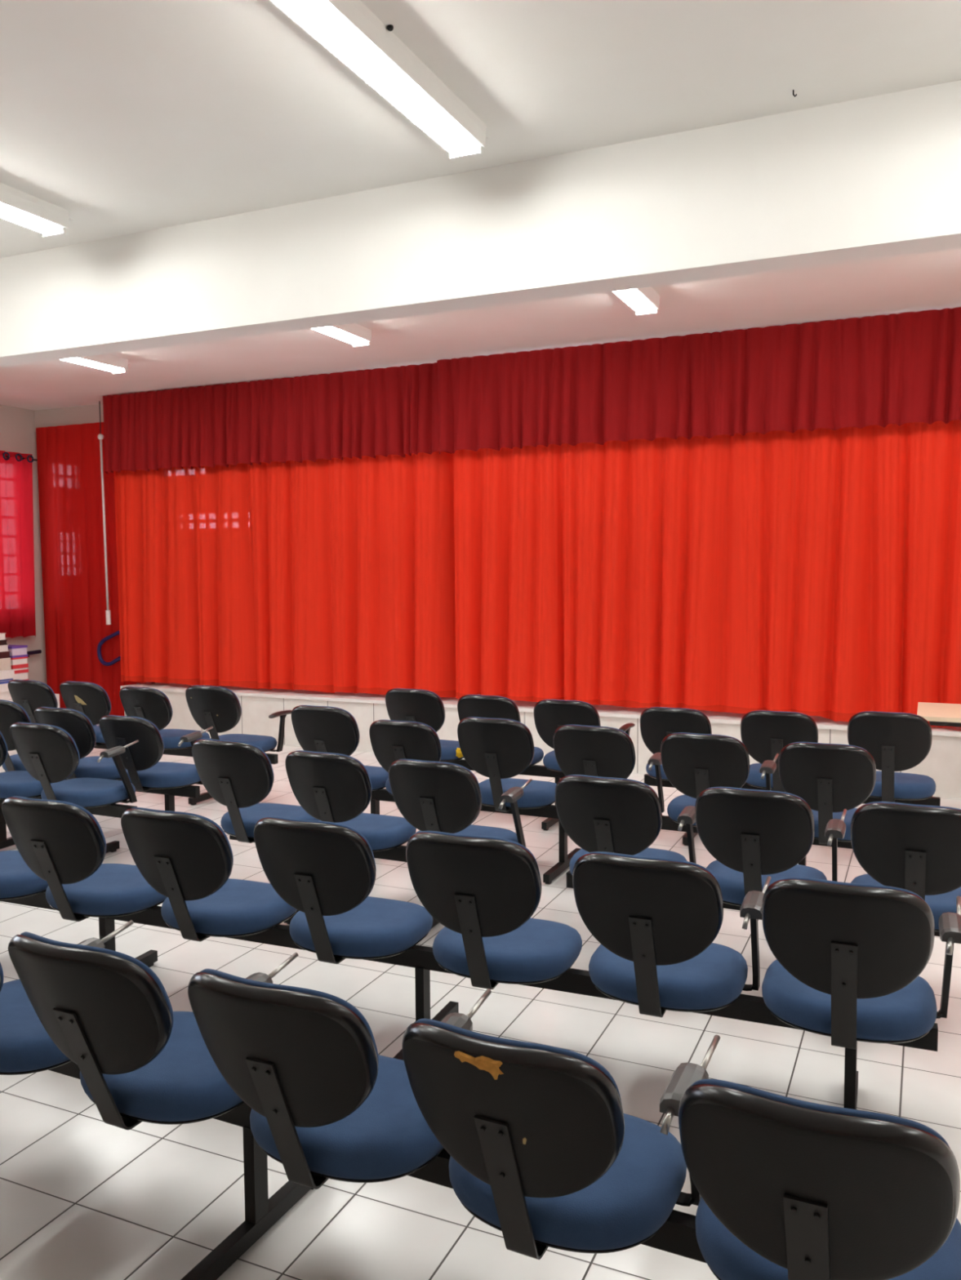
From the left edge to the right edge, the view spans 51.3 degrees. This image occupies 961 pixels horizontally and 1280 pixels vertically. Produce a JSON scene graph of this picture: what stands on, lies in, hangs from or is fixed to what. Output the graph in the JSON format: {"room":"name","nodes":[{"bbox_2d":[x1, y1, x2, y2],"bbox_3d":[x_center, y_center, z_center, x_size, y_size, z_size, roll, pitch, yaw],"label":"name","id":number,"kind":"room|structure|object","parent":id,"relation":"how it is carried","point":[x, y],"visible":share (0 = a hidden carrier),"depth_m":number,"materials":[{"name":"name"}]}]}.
{"room":"auditorium","nodes":[
{"label":"auditorium","id":0,"kind":"room"},
{"bbox_2d":[0,404,47,684],"bbox_3d":[-7.109,-0.481,6.599,0.150,3.445,12.250,1,5,24],"label":"wall","id":1,"kind":"structure","parent":0,"point":[17,425],"depth_m":11.13,"materials":[{"name":"beige paint"}]},
{"bbox_2d":[0,80,960,366],"bbox_3d":[-0.767,-1.864,4.931,12.720,0.570,0.200,1,5,24],"label":"beam","id":2,"kind":"structure","parent":1,"relation":"attached to","point":[878,176],"depth_m":4.39,"materials":[{"name":"white paint"}]},
{"bbox_3d":[-5.328,-1.899,9.966,0.022,0.021,2.230,1,5,24],"label":"curtain rod","id":3,"kind":"object","parent":1,"relation":"attached to","visible":0},
{"bbox_2d":[0,450,35,638],"bbox_3d":[-5.311,-0.957,10.042,0.084,1.998,2.054,1,5,24],"label":"window curtain","id":4,"kind":"object","parent":3,"relation":"hanging from","point":[17,588],"visible":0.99,"depth_m":10.74,"materials":[{"name":"red fabric"}]},
{"bbox_2d":[34,404,103,432],"bbox_3d":[-4.282,-2.414,10.875,1.420,0.245,0.110,1,5,24],"label":"wall","id":5,"kind":"structure","parent":0,"point":[80,415],"depth_m":10.90,"materials":[{"name":"beige paint"}]},
{"bbox_2d":[35,422,142,715],"bbox_3d":[-4.231,-0.718,10.867,1.480,3.227,0.051,1,5,24],"label":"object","id":6,"kind":"object","parent":5,"relation":"hanging from","point":[69,470],"visible":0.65,"depth_m":10.91,"materials":[{"name":"fabric"}]},
{"bbox_2d":[0,0,960,410],"bbox_3d":[-1.250,-2.122,3.838,13.120,0.150,12.650,1,5,24],"label":"ceiling","id":7,"kind":"structure","parent":0,"point":[125,117],"depth_m":3.90,"materials":[{"name":"white paint"}]},
{"bbox_2d":[0,182,74,237],"bbox_3d":[-2.367,-2.025,4.409,0.172,0.112,1.340,1,5,24],"label":"ceiling lamp","id":8,"kind":"object","parent":7,"relation":"attached to","point":[18,206],"visible":1,"depth_m":4.79,"materials":[{"name":"white plastic"}]},
{"bbox_2d":[59,353,130,373],"bbox_3d":[-3.306,-2.271,7.901,0.172,0.112,1.340,1,5,24],"label":"ceiling lamp","id":9,"kind":"object","parent":7,"relation":"attached to","point":[117,365],"visible":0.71,"depth_m":8.24,"materials":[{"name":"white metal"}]},
{"bbox_2d":[97,400,111,624],"bbox_3d":[-3.936,-1.320,10.455,0.078,2.320,0.064,1,5,24],"label":"rod","id":10,"kind":"object","parent":7,"relation":"hanging from","point":[100,436],"visible":0.98,"depth_m":10.45,"materials":[{"name":"white plastic"}]},
{"bbox_2d":[102,362,451,474],"bbox_3d":[-2.055,-2.039,9.398,3.930,0.788,0.083,1,5,24],"label":"curtain valance","id":11,"kind":"object","parent":7,"relation":"hanging from","point":[393,410],"visible":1,"depth_m":9.30,"materials":[{"name":"red fabric"}]},
{"bbox_2d":[311,323,373,346],"bbox_3d":[-1.144,-2.216,6.932,0.172,0.112,1.340,1,5,24],"label":"ceiling lamp","id":12,"kind":"object","parent":7,"relation":"attached to","point":[358,335],"visible":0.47,"depth_m":7.27,"materials":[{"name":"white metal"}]},
{"bbox_2d":[262,0,488,159],"bbox_3d":[-0.300,-1.975,3.482,0.194,0.119,1.340,1,5,24],"label":"ceiling lamp","id":13,"kind":"object","parent":7,"relation":"attached to","point":[348,29],"visible":1,"depth_m":3.41,"materials":[{"name":"white plastic"}]},
{"bbox_2d":[612,286,659,315],"bbox_3d":[0.845,-2.164,6.041,0.172,0.112,1.340,1,5,24],"label":"ceiling lamp","id":14,"kind":"object","parent":7,"relation":"attached to","point":[644,300],"visible":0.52,"depth_m":6.37,"materials":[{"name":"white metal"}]},
{"bbox_2d":[436,306,960,453],"bbox_3d":[2.724,-1.909,7.166,6.780,0.789,0.083,1,5,24],"label":"curtain valance","id":15,"kind":"object","parent":7,"relation":"hanging from","point":[902,368],"visible":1,"depth_m":7.57,"materials":[{"name":"red fabric"}]},
{"bbox_2d":[0,723,960,1279],"bbox_3d":[-1.227,1.449,4.097,13.120,0.120,12.650,1,5,24],"label":"floor","id":16,"kind":"structure","parent":0,"point":[83,1197],"depth_m":3.12,"materials":[{"name":"white tile"}]},
{"bbox_2d":[0,795,137,853],"bbox_3d":[-2.444,1.093,5.799,1.150,0.359,0.540,1,5,24],"label":"beam","id":17,"kind":"structure","parent":16,"relation":"on","point":[117,811],"depth_m":5.88,"materials":[{"name":"black metal"}]},
{"bbox_2d":[0,731,65,800],"bbox_3d":[-2.756,0.661,5.774,0.476,0.510,0.624,1,5,24],"label":"chair","id":18,"kind":"object","parent":17,"relation":"on","point":[14,783],"visible":0.56,"depth_m":5.69,"materials":[{"name":"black fabric"}]},
{"bbox_2d":[9,722,138,808],"bbox_3d":[-2.236,0.676,5.541,0.544,0.507,0.624,1,5,24],"label":"chair","id":19,"kind":"object","parent":17,"relation":"on","point":[49,753],"visible":0.93,"depth_m":5.38,"materials":[{"name":"black paint"}]},
{"bbox_2d":[16,722,79,764],"bbox_3d":[-2.351,0.598,5.364,0.417,0.325,0.153,1,5,24],"label":"cushion","id":20,"kind":"object","parent":19,"relation":"on","point":[47,744],"depth_m":5.28,"materials":[{"name":"black plastic"}]},
{"bbox_2d":[65,778,199,811],"bbox_3d":[-2.387,1.051,6.375,1.480,0.359,0.540,1,5,24],"label":"beam","id":21,"kind":"structure","parent":16,"relation":"on","point":[191,791],"depth_m":6.12,"materials":[{"name":"black metal"}]},
{"bbox_2d":[0,699,31,771],"bbox_3d":[-2.912,0.607,6.441,0.476,0.523,0.629,2,5,24],"label":"chair","id":22,"kind":"object","parent":21,"relation":"on","point":[11,713],"visible":0.38,"depth_m":6.17,"materials":[{"name":"black plastic"}]},
{"bbox_2d":[0,699,31,723],"bbox_3d":[-2.998,0.522,6.247,0.417,0.325,0.153,2,5,24],"label":"chair backrest","id":23,"kind":"object","parent":22,"relation":"on","point":[11,712],"depth_m":6.14,"materials":[{"name":"black plastic"}]},
{"bbox_2d":[33,706,127,780],"bbox_3d":[-2.413,0.633,6.225,0.544,0.495,0.620,1,5,24],"label":"chair","id":24,"kind":"object","parent":21,"relation":"on","point":[76,723],"visible":0.5,"depth_m":5.99,"materials":[{"name":"black paint"}]},
{"bbox_2d":[40,706,96,745],"bbox_3d":[-2.525,0.561,6.049,0.417,0.325,0.153,1,5,24],"label":"chair backrest","id":25,"kind":"object","parent":24,"relation":"on","point":[75,722],"depth_m":5.96,"materials":[{"name":"black plastic"}]},
{"bbox_2d":[99,715,213,791],"bbox_3d":[-1.941,0.657,6.019,0.544,0.472,0.610,1,5,24],"label":"chair","id":26,"kind":"object","parent":21,"relation":"on","point":[144,771],"visible":0.85,"depth_m":5.84,"materials":[{"name":"black paint"}]},
{"bbox_2d":[106,715,164,751],"bbox_3d":[-2.053,0.596,5.849,0.417,0.325,0.153,1,5,24],"label":"cushion","id":27,"kind":"object","parent":26,"relation":"on","point":[132,729],"depth_m":5.77,"materials":[{"name":"black plastic"}]},
{"bbox_2d":[93,744,278,805],"bbox_3d":[-2.496,0.965,7.572,2.300,0.359,0.540,1,5,24],"label":"beam","id":28,"kind":"structure","parent":16,"relation":"on","point":[273,757],"depth_m":7.25,"materials":[{"name":"black metal"}]},
{"bbox_2d":[7,679,96,726],"bbox_3d":[-3.334,0.528,7.786,0.476,0.492,0.616,1,5,24],"label":"chair","id":29,"kind":"object","parent":28,"relation":"on","point":[30,695],"visible":0.38,"depth_m":7.52,"materials":[{"name":"black plastic"}]},
{"bbox_2d":[14,679,57,706],"bbox_3d":[-3.414,0.458,7.597,0.417,0.325,0.153,1,5,24],"label":"chair backrest","id":30,"kind":"object","parent":29,"relation":"on","point":[30,693],"depth_m":7.51,"materials":[{"name":"black plastic"}]},
{"bbox_2d":[59,680,111,746],"bbox_3d":[-2.843,0.536,7.564,0.476,0.502,0.620,1,5,24],"label":"chair","id":31,"kind":"object","parent":28,"relation":"on","point":[90,699],"visible":0.53,"depth_m":7.31,"materials":[{"name":"black plastic"}]},
{"bbox_2d":[66,680,111,711],"bbox_3d":[-2.926,0.461,7.373,0.417,0.325,0.153,1,5,24],"label":"chair backrest","id":32,"kind":"object","parent":31,"relation":"on","point":[82,696],"depth_m":7.29,"materials":[{"name":"black plastic"}]},
{"bbox_2d":[119,686,209,750],"bbox_3d":[-2.320,0.557,7.333,0.476,0.486,0.614,2,5,24],"label":"chair","id":33,"kind":"object","parent":28,"relation":"on","point":[152,704],"visible":0.58,"depth_m":7.10,"materials":[{"name":"black plastic"}]},
{"bbox_2d":[125,686,173,714],"bbox_3d":[-2.403,0.490,7.147,0.417,0.325,0.153,2,5,24],"label":"chair backrest","id":34,"kind":"object","parent":33,"relation":"on","point":[146,700],"depth_m":7.06,"materials":[{"name":"black plastic"}]},
{"bbox_2d":[185,684,292,751],"bbox_3d":[-1.728,0.552,7.092,0.536,0.523,0.689,1,5,23],"label":"chair","id":35,"kind":"object","parent":28,"relation":"on","point":[219,708],"visible":0.75,"depth_m":6.86,"materials":[{"name":"black plastic"}]},
{"bbox_2d":[193,684,241,715],"bbox_3d":[-1.850,0.469,6.880,0.417,0.325,0.153,1,5,23],"label":"chair backrest","id":36,"kind":"object","parent":35,"relation":"on","point":[215,700],"depth_m":6.80,"materials":[{"name":"black plastic"}]},
{"bbox_2d":[229,835,439,928],"bbox_3d":[-0.536,1.152,4.813,1.620,0.359,0.540,1,5,24],"label":"beam","id":37,"kind":"structure","parent":16,"relation":"on","point":[397,854],"depth_m":4.72,"materials":[{"name":"black metal"}]},
{"bbox_2d":[191,738,319,843],"bbox_3d":[-1.091,0.706,4.892,0.476,0.525,0.630,1,5,24],"label":"chair","id":38,"kind":"object","parent":37,"relation":"on","point":[238,775],"visible":0.84,"depth_m":4.67,"materials":[{"name":"black plastic"}]},
{"bbox_2d":[201,738,274,779],"bbox_3d":[-1.176,0.620,4.697,0.417,0.325,0.153,1,5,24],"label":"cushion","id":39,"kind":"object","parent":38,"relation":"on","point":[242,760],"depth_m":4.61,"materials":[{"name":"black plastic"}]},
{"bbox_2d":[284,750,416,852],"bbox_3d":[-0.609,0.728,4.681,0.476,0.505,0.622,2,5,25],"label":"chair","id":40,"kind":"object","parent":37,"relation":"on","point":[330,787],"visible":0.78,"depth_m":4.46,"materials":[{"name":"black plastic"}]},
{"bbox_2d":[296,750,372,793],"bbox_3d":[-0.695,0.652,4.491,0.417,0.325,0.153,2,5,25],"label":"cushion","id":41,"kind":"object","parent":40,"relation":"on","point":[342,773],"depth_m":4.40,"materials":[{"name":"blue fabric"}]},
{"bbox_2d":[388,759,532,847],"bbox_3d":[-0.090,0.742,4.448,0.544,0.505,0.624,2,5,25],"label":"chair","id":42,"kind":"object","parent":37,"relation":"on","point":[431,796],"visible":0.62,"depth_m":4.23,"materials":[{"name":"black paint"}]},
{"bbox_2d":[399,759,481,795],"bbox_3d":[-0.206,0.665,4.272,0.417,0.325,0.153,2,5,25],"label":"cushion","id":43,"kind":"object","parent":42,"relation":"on","point":[451,779],"depth_m":4.18,"materials":[{"name":"blue fabric"}]},
{"bbox_2d":[48,1061,706,1279],"bbox_3d":[-0.416,1.324,2.425,3.520,0.359,0.540,2,5,26],"label":"support frame","id":44,"kind":"structure","parent":16,"relation":"on","point":[677,1235],"depth_m":2.45,"materials":[{"name":"black paint"}]},
{"bbox_2d":[0,920,133,1075],"bbox_3d":[-1.267,0.876,2.664,0.544,0.510,0.626,2,5,25],"label":"chair","id":45,"kind":"object","parent":44,"relation":"on","point":[26,1047],"visible":0.34,"depth_m":2.60,"materials":[{"name":"blue fabric"}]},
{"bbox_2d":[8,931,297,1129],"bbox_3d":[-0.776,0.893,2.431,0.544,0.504,0.623,2,5,26],"label":"chair","id":46,"kind":"object","parent":44,"relation":"on","point":[139,1060],"visible":0.8,"depth_m":2.23,"materials":[{"name":"black paint"}]},
{"bbox_2d":[20,931,173,1030],"bbox_3d":[-0.894,0.816,2.257,0.417,0.325,0.153,2,5,26],"label":"cushion","id":47,"kind":"object","parent":46,"relation":"on","point":[111,990],"depth_m":2.17,"materials":[{"name":"black plastic"}]},
{"bbox_2d":[187,968,491,1189],"bbox_3d":[-0.298,0.903,2.202,0.544,0.511,0.626,2,5,25],"label":"chair","id":48,"kind":"object","parent":44,"relation":"on","point":[314,1081],"visible":0.88,"depth_m":2.01,"materials":[{"name":"black paint"}]},
{"bbox_2d":[200,968,378,1065],"bbox_3d":[-0.414,0.823,2.025,0.417,0.325,0.153,2,5,25],"label":"cushion","id":49,"kind":"object","parent":48,"relation":"on","point":[319,1028],"depth_m":1.93,"materials":[{"name":"blue fabric"}]},
{"bbox_2d":[401,1018,719,1259],"bbox_3d":[0.162,0.921,1.981,0.544,0.500,0.628,2,5,26],"label":"chair","id":50,"kind":"object","parent":44,"relation":"on","point":[540,1143],"visible":0.99,"depth_m":1.81,"materials":[{"name":"black paint"}]},
{"bbox_2d":[414,1018,622,1104],"bbox_3d":[0.044,0.846,1.812,0.417,0.325,0.153,2,5,26],"label":"cushion","id":51,"kind":"object","parent":50,"relation":"on","point":[563,1077],"depth_m":1.71,"materials":[{"name":"blue fabric"}]},
{"bbox_2d":[678,1079,960,1279],"bbox_3d":[0.607,0.931,1.771,0.476,0.505,0.622,2,5,25],"label":"chair","id":52,"kind":"object","parent":44,"relation":"on","point":[789,1188],"visible":1,"depth_m":1.54,"materials":[{"name":"black plastic"}]},
{"bbox_2d":[691,1079,950,1148],"bbox_3d":[0.521,0.855,1.581,0.417,0.325,0.153,2,5,25],"label":"cushion","id":53,"kind":"object","parent":52,"relation":"on","point":[713,1124],"depth_m":1.53,"materials":[{"name":"blue fabric"}]},
{"bbox_2d":[0,891,937,1109],"bbox_3d":[-0.469,1.240,3.586,3.830,0.359,0.540,1,4,22],"label":"support frame","id":54,"kind":"structure","parent":16,"relation":"on","point":[750,1008],"depth_m":3.44,"materials":[{"name":"black paint"}]},
{"bbox_2d":[0,850,48,900],"bbox_3d":[-1.992,0.781,4.042,0.476,0.510,0.624,1,4,22],"label":"chair","id":55,"kind":"object","parent":54,"relation":"on","point":[17,880],"visible":0.51,"depth_m":3.99,"materials":[{"name":"blue fabric"}]},
{"bbox_2d":[1,795,166,921],"bbox_3d":[-1.492,0.798,3.842,0.476,0.499,0.619,1,4,23],"label":"chair","id":56,"kind":"object","parent":54,"relation":"on","point":[63,843],"visible":0.95,"depth_m":3.64,"materials":[{"name":"black plastic"}]},
{"bbox_2d":[10,795,106,856],"bbox_3d":[-1.570,0.725,3.650,0.417,0.325,0.153,1,4,23],"label":"cushion","id":57,"kind":"object","parent":56,"relation":"on","point":[65,828],"depth_m":3.57,"materials":[{"name":"blue fabric"}]},
{"bbox_2d":[120,807,297,942],"bbox_3d":[-0.977,0.806,3.630,0.476,0.506,0.622,1,4,23],"label":"chair","id":58,"kind":"object","parent":54,"relation":"on","point":[186,858],"visible":0.97,"depth_m":3.43,"materials":[{"name":"black plastic"}]},
{"bbox_2d":[130,807,233,864],"bbox_3d":[-1.057,0.730,3.437,0.417,0.325,0.153,1,4,23],"label":"cushion","id":59,"kind":"object","parent":58,"relation":"on","point":[192,838],"depth_m":3.35,"materials":[{"name":"blue fabric"}]},
{"bbox_2d":[253,816,432,964],"bbox_3d":[-0.466,0.808,3.417,0.476,0.526,0.630,1,4,22],"label":"chair","id":60,"kind":"object","parent":54,"relation":"on","point":[325,871],"visible":1,"depth_m":3.22,"materials":[{"name":"black plastic"}]},
{"bbox_2d":[265,816,376,871],"bbox_3d":[-0.546,0.722,3.219,0.417,0.325,0.153,1,4,22],"label":"cushion","id":61,"kind":"object","parent":60,"relation":"on","point":[337,846],"depth_m":3.13,"materials":[{"name":"blue fabric"}]},
{"bbox_2d":[405,831,582,989],"bbox_3d":[0.046,0.817,3.207,0.476,0.532,0.632,1,4,22],"label":"chair","id":62,"kind":"object","parent":54,"relation":"on","point":[485,892],"visible":1,"depth_m":3.01,"materials":[{"name":"black plastic"}]},
{"bbox_2d":[417,831,537,865],"bbox_3d":[-0.032,0.728,3.007,0.417,0.325,0.153,1,4,22],"label":"cushion","id":63,"kind":"object","parent":62,"relation":"on","point":[500,851],"depth_m":2.91,"materials":[{"name":"blue fabric"}]},
{"bbox_2d":[572,851,771,1017],"bbox_3d":[0.571,0.834,2.996,0.544,0.521,0.630,1,4,23],"label":"chair","id":64,"kind":"object","parent":54,"relation":"on","point":[655,922],"visible":1,"depth_m":2.82,"materials":[{"name":"black paint"}]},
{"bbox_2d":[585,851,716,879],"bbox_3d":[0.460,0.750,2.812,0.417,0.325,0.153,1,4,23],"label":"cushion","id":65,"kind":"object","parent":64,"relation":"on","point":[681,869],"depth_m":2.72,"materials":[{"name":"blue fabric"}]},
{"bbox_2d":[761,876,960,1049],"bbox_3d":[1.062,0.852,2.800,0.544,0.507,0.624,1,4,22],"label":"chair","id":66,"kind":"object","parent":54,"relation":"on","point":[851,957],"visible":1,"depth_m":2.62,"materials":[{"name":"black paint"}]},
{"bbox_2d":[773,876,921,898],"bbox_3d":[0.954,0.775,2.618,0.417,0.325,0.153,1,4,22],"label":"cushion","id":67,"kind":"object","parent":66,"relation":"on","point":[791,887],"depth_m":2.56,"materials":[{"name":"blue fabric"}]},
{"bbox_2d":[443,759,565,830],"bbox_3d":[0.176,1.008,6.735,1.580,0.359,0.540,1,5,24],"label":"beam","id":68,"kind":"structure","parent":16,"relation":"on","point":[534,770],"depth_m":6.60,"materials":[{"name":"black metal"}]},
{"bbox_2d":[385,688,463,761],"bbox_3d":[-0.347,0.563,6.800,0.496,0.525,0.630,2,5,25],"label":"chair","id":69,"kind":"object","parent":68,"relation":"on","point":[418,705],"visible":0.53,"depth_m":6.55,"materials":[{"name":"black plastic"}]},
{"bbox_2d":[393,688,444,710],"bbox_3d":[-0.443,0.477,6.609,0.417,0.325,0.153,2,5,25],"label":"chair backrest","id":70,"kind":"object","parent":69,"relation":"on","point":[420,700],"depth_m":6.51,"materials":[{"name":"black plastic"}]},
{"bbox_2d":[457,694,543,765],"bbox_3d":[0.128,0.584,6.592,0.476,0.507,0.622,1,5,24],"label":"chair","id":71,"kind":"object","parent":68,"relation":"on","point":[468,705],"visible":0.37,"depth_m":6.32,"materials":[{"name":"black plastic"}]},
{"bbox_2d":[466,694,517,706],"bbox_3d":[0.043,0.507,6.401,0.417,0.325,0.153,1,5,24],"label":"cushion","id":72,"kind":"object","parent":71,"relation":"on","point":[492,700],"depth_m":6.29,"materials":[{"name":"blue fabric"}]},
{"bbox_2d":[533,699,635,772],"bbox_3d":[0.647,0.597,6.393,0.536,0.502,0.680,1,5,24],"label":"chair","id":73,"kind":"object","parent":68,"relation":"on","point":[549,715],"visible":0.48,"depth_m":6.13,"materials":[{"name":"black paint"}]},
{"bbox_2d":[542,699,596,710],"bbox_3d":[0.526,0.524,6.187,0.417,0.325,0.153,1,5,24],"label":"cushion","id":74,"kind":"object","parent":73,"relation":"on","point":[572,704],"depth_m":6.08,"materials":[{"name":"blue fabric"}]},
{"bbox_2d":[370,788,852,884],"bbox_3d":[0.483,1.096,5.494,3.240,0.359,0.540,1,5,24],"label":"beam","id":75,"kind":"structure","parent":16,"relation":"on","point":[549,811],"depth_m":5.49,"materials":[{"name":"black metal"}]},
{"bbox_2d":[291,705,388,791],"bbox_3d":[-0.809,0.622,5.898,0.476,0.543,0.637,2,5,24],"label":"chair","id":76,"kind":"object","parent":75,"relation":"on","point":[323,729],"visible":0.58,"depth_m":5.65,"materials":[{"name":"black plastic"}]},
{"bbox_2d":[298,705,359,732],"bbox_3d":[-0.897,0.528,5.699,0.417,0.324,0.153,2,5,24],"label":"chair backrest","id":77,"kind":"object","parent":76,"relation":"on","point":[331,719],"depth_m":5.60,"materials":[{"name":"black plastic"}]},
{"bbox_2d":[368,720,441,795],"bbox_3d":[-0.346,0.663,5.706,0.476,0.484,0.613,1,5,24],"label":"chair","id":78,"kind":"object","parent":75,"relation":"on","point":[391,740],"visible":0.5,"depth_m":5.45,"materials":[{"name":"black plastic"}]},
{"bbox_2d":[377,720,441,749],"bbox_3d":[-0.426,0.597,5.519,0.417,0.325,0.153,1,5,24],"label":"cushion","id":79,"kind":"object","parent":78,"relation":"on","point":[415,735],"depth_m":5.43,"materials":[{"name":"black plastic"}]},
{"bbox_2d":[457,716,556,812],"bbox_3d":[0.155,0.652,5.469,0.476,0.533,0.633,1,5,24],"label":"chair","id":80,"kind":"object","parent":75,"relation":"on","point":[498,749],"visible":0.87,"depth_m":5.26,"materials":[{"name":"black plastic"}]},
{"bbox_2d":[469,716,533,738],"bbox_3d":[0.070,0.562,5.271,0.417,0.325,0.153,1,5,24],"label":"cushion","id":81,"kind":"object","parent":80,"relation":"on","point":[506,728],"depth_m":5.16,"materials":[{"name":"black plastic"}]},
{"bbox_2d":[552,724,664,813],"bbox_3d":[0.682,0.670,5.235,0.544,0.523,0.631,2,5,25],"label":"chair","id":82,"kind":"object","parent":75,"relation":"on","point":[579,749],"visible":0.48,"depth_m":5.00,"materials":[{"name":"black paint"}]},
{"bbox_2d":[564,724,631,738],"bbox_3d":[0.565,0.585,5.054,0.417,0.325,0.153,2,5,25],"label":"cushion","id":83,"kind":"object","parent":82,"relation":"on","point":[606,732],"depth_m":4.94,"materials":[{"name":"blue fabric"}]},
{"bbox_2d":[660,732,778,826],"bbox_3d":[1.191,0.686,5.009,0.544,0.517,0.628,1,5,24],"label":"chair","id":84,"kind":"object","parent":75,"relation":"on","point":[693,763],"visible":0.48,"depth_m":4.79,"materials":[{"name":"black paint"}]},
{"bbox_2d":[670,732,742,742],"bbox_3d":[1.076,0.604,4.828,0.417,0.325,0.153,1,5,24],"label":"cushion","id":85,"kind":"object","parent":84,"relation":"on","point":[674,737],"depth_m":4.73,"materials":[{"name":"blue fabric"}]},
{"bbox_2d":[777,742,875,844],"bbox_3d":[1.673,0.703,4.795,0.476,0.508,0.623,1,5,24],"label":"chair","id":86,"kind":"object","parent":75,"relation":"on","point":[831,779],"visible":0.59,"depth_m":4.57,"materials":[{"name":"black plastic"}]},
{"bbox_2d":[791,742,866,751],"bbox_3d":[1.589,0.626,4.603,0.417,0.325,0.153,1,5,24],"label":"cushion","id":87,"kind":"object","parent":86,"relation":"on","point":[797,746],"depth_m":4.52,"materials":[{"name":"blue fabric"}]},
{"bbox_2d":[566,870,939,937],"bbox_3d":[1.177,1.201,3.980,1.750,0.359,0.540,1,5,24],"label":"beam","id":88,"kind":"structure","parent":16,"relation":"on","point":[569,877],"depth_m":4.04,"materials":[{"name":"black metal"}]},
{"bbox_2d":[555,774,696,875],"bbox_3d":[0.604,0.761,4.070,0.544,0.512,0.626,2,5,25],"label":"chair","id":89,"kind":"object","parent":88,"relation":"on","point":[620,815],"visible":0.57,"depth_m":3.85,"materials":[{"name":"black paint"}]},
{"bbox_2d":[566,774,657,795],"bbox_3d":[0.487,0.680,3.892,0.417,0.325,0.153,2,5,25],"label":"cushion","id":90,"kind":"object","parent":89,"relation":"on","point":[628,787],"depth_m":3.79,"materials":[{"name":"black plastic"}]},
{"bbox_2d":[694,786,846,906],"bbox_3d":[1.110,0.774,3.844,0.544,0.512,0.626,1,5,24],"label":"chair","id":91,"kind":"object","parent":88,"relation":"on","point":[753,836],"visible":0.79,"depth_m":3.64,"materials":[{"name":"black paint"}]},
{"bbox_2d":[706,786,804,800],"bbox_3d":[0.996,0.694,3.664,0.417,0.325,0.153,1,5,24],"label":"cushion","id":92,"kind":"object","parent":91,"relation":"on","point":[714,793],"depth_m":3.58,"materials":[{"name":"blue fabric"}]},
{"bbox_2d":[850,801,960,932],"bbox_3d":[1.583,0.789,3.633,0.476,0.506,0.622,1,5,24],"label":"chair","id":93,"kind":"object","parent":88,"relation":"on","point":[916,849],"visible":0.65,"depth_m":3.42,"materials":[{"name":"black plastic"}]},
{"bbox_2d":[862,801,960,810],"bbox_3d":[1.498,0.712,3.442,0.417,0.325,0.153,1,5,24],"label":"cushion","id":94,"kind":"object","parent":93,"relation":"on","point":[875,806],"depth_m":3.38,"materials":[{"name":"blue fabric"}]},
{"bbox_2d":[644,773,940,845],"bbox_3d":[1.818,1.050,5.999,1.700,0.359,0.540,1,5,24],"label":"beam","id":95,"kind":"structure","parent":16,"relation":"on","point":[933,801],"depth_m":5.97,"materials":[{"name":"black metal"}]},
{"bbox_2d":[640,706,711,780],"bbox_3d":[1.230,0.621,6.103,0.476,0.488,0.615,2,5,25],"label":"chair","id":96,"kind":"object","parent":95,"relation":"on","point":[656,723],"visible":0.38,"depth_m":5.85,"materials":[{"name":"black plastic"}]},
{"bbox_2d":[648,706,706,716],"bbox_3d":[1.146,0.553,5.916,0.417,0.325,0.153,2,5,25],"label":"cushion","id":97,"kind":"object","parent":96,"relation":"on","point":[653,711],"depth_m":5.81,"materials":[{"name":"black plastic"}]},
{"bbox_2d":[740,710,817,792],"bbox_3d":[1.770,0.629,5.858,0.476,0.500,0.620,1,5,24],"label":"chair","id":98,"kind":"object","parent":95,"relation":"on","point":[764,734],"visible":0.52,"depth_m":5.63,"materials":[{"name":"black plastic"}]},
{"bbox_2d":[847,711,935,802],"bbox_3d":[2.299,0.630,5.614,0.476,0.527,0.630,2,5,25],"label":"chair","id":99,"kind":"object","parent":95,"relation":"on","point":[895,741],"visible":0.83,"depth_m":5.40,"materials":[{"name":"black plastic"}]},
{"bbox_2d":[916,702,960,727],"bbox_3d":[3.485,0.833,6.123,1.500,0.752,0.680,1,5,24],"label":"table","id":100,"kind":"object","parent":16,"relation":"on","point":[940,714],"visible":0.9,"depth_m":6.32,"materials":[{"name":"beige laminate"}]},
{"bbox_2d":[120,681,960,737],"bbox_3d":[1.659,0.575,8.588,11.170,0.030,1.295,1,5,24],"label":"floor","id":101,"kind":"structure","parent":0,"point":[821,722],"depth_m":9.02,"materials":[{"name":"white tile"}]},
{"bbox_2d":[113,451,456,697],"bbox_3d":[-1.962,-0.946,9.606,3.980,2.890,0.217,1,5,24],"label":"stage curtain","id":102,"kind":"object","parent":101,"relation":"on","point":[336,575],"visible":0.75,"depth_m":9.47,"materials":[{"name":"fabric"}]},
{"bbox_2d":[453,419,960,727],"bbox_3d":[2.823,-0.809,7.352,6.700,2.901,0.134,1,5,24],"label":"stage curtain","id":103,"kind":"object","parent":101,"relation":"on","point":[816,572],"visible":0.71,"depth_m":7.79,"materials":[{"name":"fabric"}]},
{"bbox_2d":[124,691,960,799],"bbox_3d":[1.674,0.815,8.613,11.150,0.452,1.270,1,5,24],"label":"stage front","id":104,"kind":"structure","parent":0,"point":[942,763],"depth_m":8.78,"materials":[{"name":"white paint"}]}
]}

